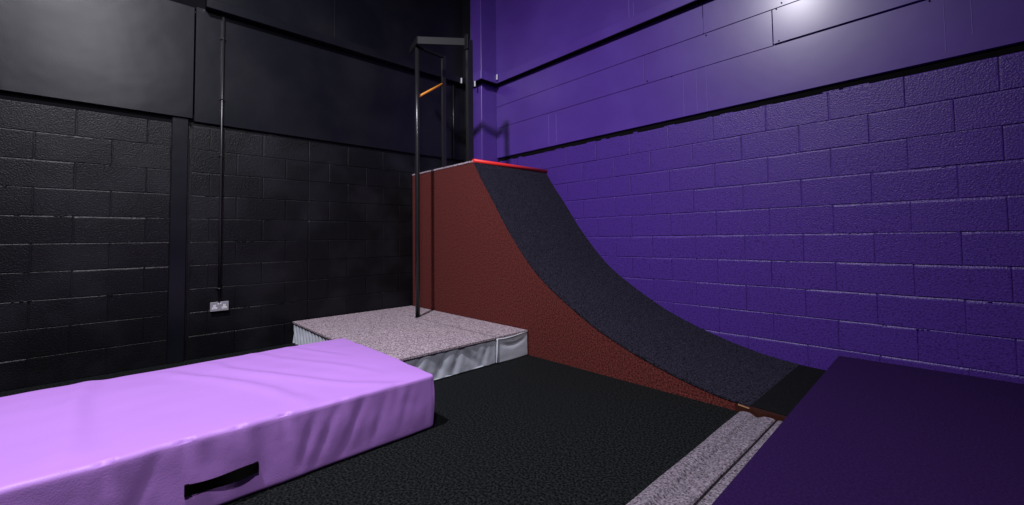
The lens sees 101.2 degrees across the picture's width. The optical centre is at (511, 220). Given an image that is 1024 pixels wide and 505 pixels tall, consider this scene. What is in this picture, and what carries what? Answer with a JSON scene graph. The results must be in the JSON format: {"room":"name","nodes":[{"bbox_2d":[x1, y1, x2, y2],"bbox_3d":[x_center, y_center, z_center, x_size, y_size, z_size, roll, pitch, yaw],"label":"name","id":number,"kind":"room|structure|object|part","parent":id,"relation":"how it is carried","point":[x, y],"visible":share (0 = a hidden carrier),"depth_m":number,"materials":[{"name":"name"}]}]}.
{"room":"indoor gymnastics gym","nodes":[
{"label":"indoor gymnastics gym","id":0,"kind":"room"},
{"bbox_2d":[0,99,463,391],"bbox_3d":[-3.743,0.140,3.607,9.300,2.360,0.308,2,-3,-43],"label":"wall","id":1,"kind":"structure","parent":0,"point":[311,228],"depth_m":3.90,"materials":[{"name":"black brick"}]},
{"bbox_2d":[167,116,188,363],"bbox_3d":[-3.169,0.174,4.007,0.155,2.310,0.112,2,-3,-43],"label":"column","id":2,"kind":"structure","parent":1,"relation":"attached to","point":[179,147],"depth_m":3.95,"materials":[{"name":"black paint"}]},
{"bbox_2d":[210,301,228,311],"bbox_3d":[-2.897,0.848,4.157,0.152,0.090,0.047,2,-3,-43],"label":"wall socket","id":3,"kind":"object","parent":1,"relation":"attached to","point":[224,305],"visible":1,"depth_m":4.14,"materials":[{"name":"white plastic"}]},
{"bbox_2d":[215,14,225,301],"bbox_3d":[-2.914,-0.643,4.208,0.054,2.883,0.063,2,-3,-43],"label":"conduit","id":4,"kind":"object","parent":1,"relation":"attached to","point":[222,38],"visible":1,"depth_m":4.19,"materials":[{"name":"black metal"}]},
{"bbox_2d":[0,0,464,160],"bbox_3d":[-3.772,-2.823,3.722,9.300,3.710,0.335,2,-3,-43],"label":"wall panel","id":5,"kind":"object","parent":1,"relation":"attached to","point":[161,57],"depth_m":4.44,"materials":[{"name":"black paint"}]},
{"bbox_2d":[205,0,465,86],"bbox_3d":[-1.755,-2.101,5.353,3.500,0.095,0.120,2,-3,-43],"label":"trim","id":6,"kind":"structure","parent":5,"relation":"attached to","point":[215,6],"depth_m":4.84,"materials":[{"name":"black paint"}]},
{"bbox_2d":[451,83,454,157],"bbox_3d":[-0.861,-1.469,6.180,0.054,1.118,0.031,2,-3,-43],"label":"conduit","id":7,"kind":"object","parent":1,"relation":"attached to","point":[453,83],"visible":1,"depth_m":6.17,"materials":[{"name":"black metal"}]},
{"bbox_2d":[462,0,470,161],"bbox_3d":[-0.554,-1.604,6.409,0.325,6.000,0.196,2,-3,-43],"label":"trim","id":8,"kind":"structure","parent":1,"relation":"attached to","point":[466,14],"depth_m":6.35,"materials":[{"name":"black paint"}]},
{"bbox_2d":[0,343,775,504],"bbox_3d":[-0.438,1.184,-0.068,9.500,0.120,10.100,2,-3,-43],"label":"floor","id":9,"kind":"structure","parent":0,"point":[527,429],"depth_m":2.27,"materials":[{"name":"black carpet"}]},
{"bbox_2d":[0,338,434,504],"bbox_3d":[-1.804,1.063,2.143,2.467,0.339,1.367,2,-3,-43],"label":"mat","id":10,"kind":"object","parent":9,"relation":"on","point":[226,430],"visible":1,"depth_m":1.97,"materials":[{"name":"purple plastic"}]},
{"bbox_3d":[-1.221,1.091,1.776,0.261,0.050,0.033,2,-3,-43],"label":"handle","id":11,"kind":"part","parent":10,"relation":"part of","materials":[{"name":"black fabric"}]},
{"bbox_2d":[293,306,527,379],"bbox_3d":[-1.122,1.196,4.306,1.464,0.235,2.185,2,-3,-43],"label":"mat","id":12,"kind":"object","parent":9,"relation":"on","point":[439,344],"visible":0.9,"depth_m":3.90,"materials":[{"name":"grey carpet"}]},
{"bbox_2d":[410,34,473,316],"bbox_3d":[-0.835,-0.518,4.884,0.545,3.231,0.701,2,-3,-43],"label":"frame","id":13,"kind":"object","parent":12,"relation":"on","point":[467,43],"visible":0.87,"depth_m":4.83,"materials":[{"name":"black metal"}]},
{"bbox_3d":[-0.846,-1.349,5.214,0.050,1.404,0.032,2,-3,-43],"label":"post","id":14,"kind":"part","parent":13,"relation":"part of","materials":[{"name":"black metal"}]},
{"bbox_3d":[-0.489,-1.379,4.844,0.075,1.424,0.045,2,-3,-43],"label":"post","id":15,"kind":"part","parent":13,"relation":"part of","materials":[{"name":"black metal"}]},
{"bbox_2d":[412,159,825,421],"bbox_3d":[0.590,0.294,4.468,1.207,2.014,4.347,2,-3,-43],"label":"ramp","id":16,"kind":"object","parent":9,"relation":"on","point":[499,244],"visible":0.98,"depth_m":4.17,"materials":[{"name":"red carpet"}]},
{"bbox_3d":[-0.892,-0.638,5.194,0.008,0.019,1.320,2,-3,-43],"label":"edge trim","id":17,"kind":"part","parent":16,"relation":"part of","materials":[{"name":"grey metal"}]},
{"bbox_3d":[1.544,1.184,2.563,0.006,0.052,0.342,2,-3,-43],"label":"edge trim","id":18,"kind":"part","parent":16,"relation":"part of","materials":[{"name":"brown"}]},
{"bbox_3d":[2.007,1.172,2.940,1.176,0.019,0.252,2,-3,-43],"label":"kick plate","id":19,"kind":"part","parent":16,"relation":"part of","materials":[{"name":"black carpet"}]},
{"bbox_2d":[626,411,774,504],"bbox_3d":[-0.093,1.152,1.071,4.364,0.027,0.206,2,-3,-43],"label":"carpet runner","id":20,"kind":"object","parent":9,"relation":"on","point":[687,482],"visible":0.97,"depth_m":2.02,"materials":[{"name":"grey carpet"}]},
{"bbox_2d":[697,420,782,504],"bbox_3d":[0.026,1.145,0.945,4.364,0.027,0.130,2,-3,-43],"label":"carpet runner","id":21,"kind":"object","parent":9,"relation":"on","point":[712,495],"visible":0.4,"depth_m":1.94,"materials":[{"name":"grey carpet"}]},
{"bbox_2d":[712,356,1023,504],"bbox_3d":[1.749,1.022,0.475,4.915,0.189,2.890,2,-3,-44],"label":"floor mat","id":22,"kind":"object","parent":9,"relation":"on","point":[867,432],"visible":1,"depth_m":1.85,"materials":[{"name":"purple carpet"}]},
{"bbox_2d":[499,51,1023,383],"bbox_3d":[2.819,0.040,3.212,0.306,2.360,9.900,2,-3,-43],"label":"wall","id":23,"kind":"structure","parent":0,"point":[881,221],"depth_m":3.28,"materials":[{"name":"purple brick"}]},
{"bbox_2d":[470,0,497,161],"bbox_3d":[-0.402,-1.613,6.249,0.325,6.000,0.242,2,-3,-43],"label":"trim","id":24,"kind":"structure","parent":23,"relation":"attached to","point":[483,12],"depth_m":6.16,"materials":[{"name":"purple paint"}]},
{"bbox_2d":[0,0,1023,161],"bbox_3d":[-0.474,-1.809,0.012,9.040,1.372,9.630,2,-3,-43],"label":"beam","id":25,"kind":"structure","parent":23,"relation":"attached to","point":[1016,48],"depth_m":3.70,"materials":[{"name":"black"}]},
{"bbox_2d":[496,0,1023,158],"bbox_3d":[2.774,-2.928,3.331,0.326,3.700,9.900,2,-3,-43],"label":"wall panel","id":26,"kind":"object","parent":23,"relation":"attached to","point":[599,90],"depth_m":4.06,"materials":[{"name":"purple paint"}]},
{"bbox_2d":[473,0,694,82],"bbox_3d":[2.709,-2.228,2.903,0.420,0.120,9.422,2,-3,-43],"label":"trim","id":27,"kind":"structure","parent":26,"relation":"attached to","point":[665,7],"depth_m":4.94,"materials":[{"name":"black paint"}]},
{"bbox_2d":[548,0,972,141],"bbox_3d":[1.754,-1.756,4.151,0.014,1.445,3.726,2,-3,-43],"label":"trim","id":28,"kind":"structure","parent":23,"relation":"attached to","point":[628,0],"depth_m":4.02,"materials":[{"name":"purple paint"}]}
]}

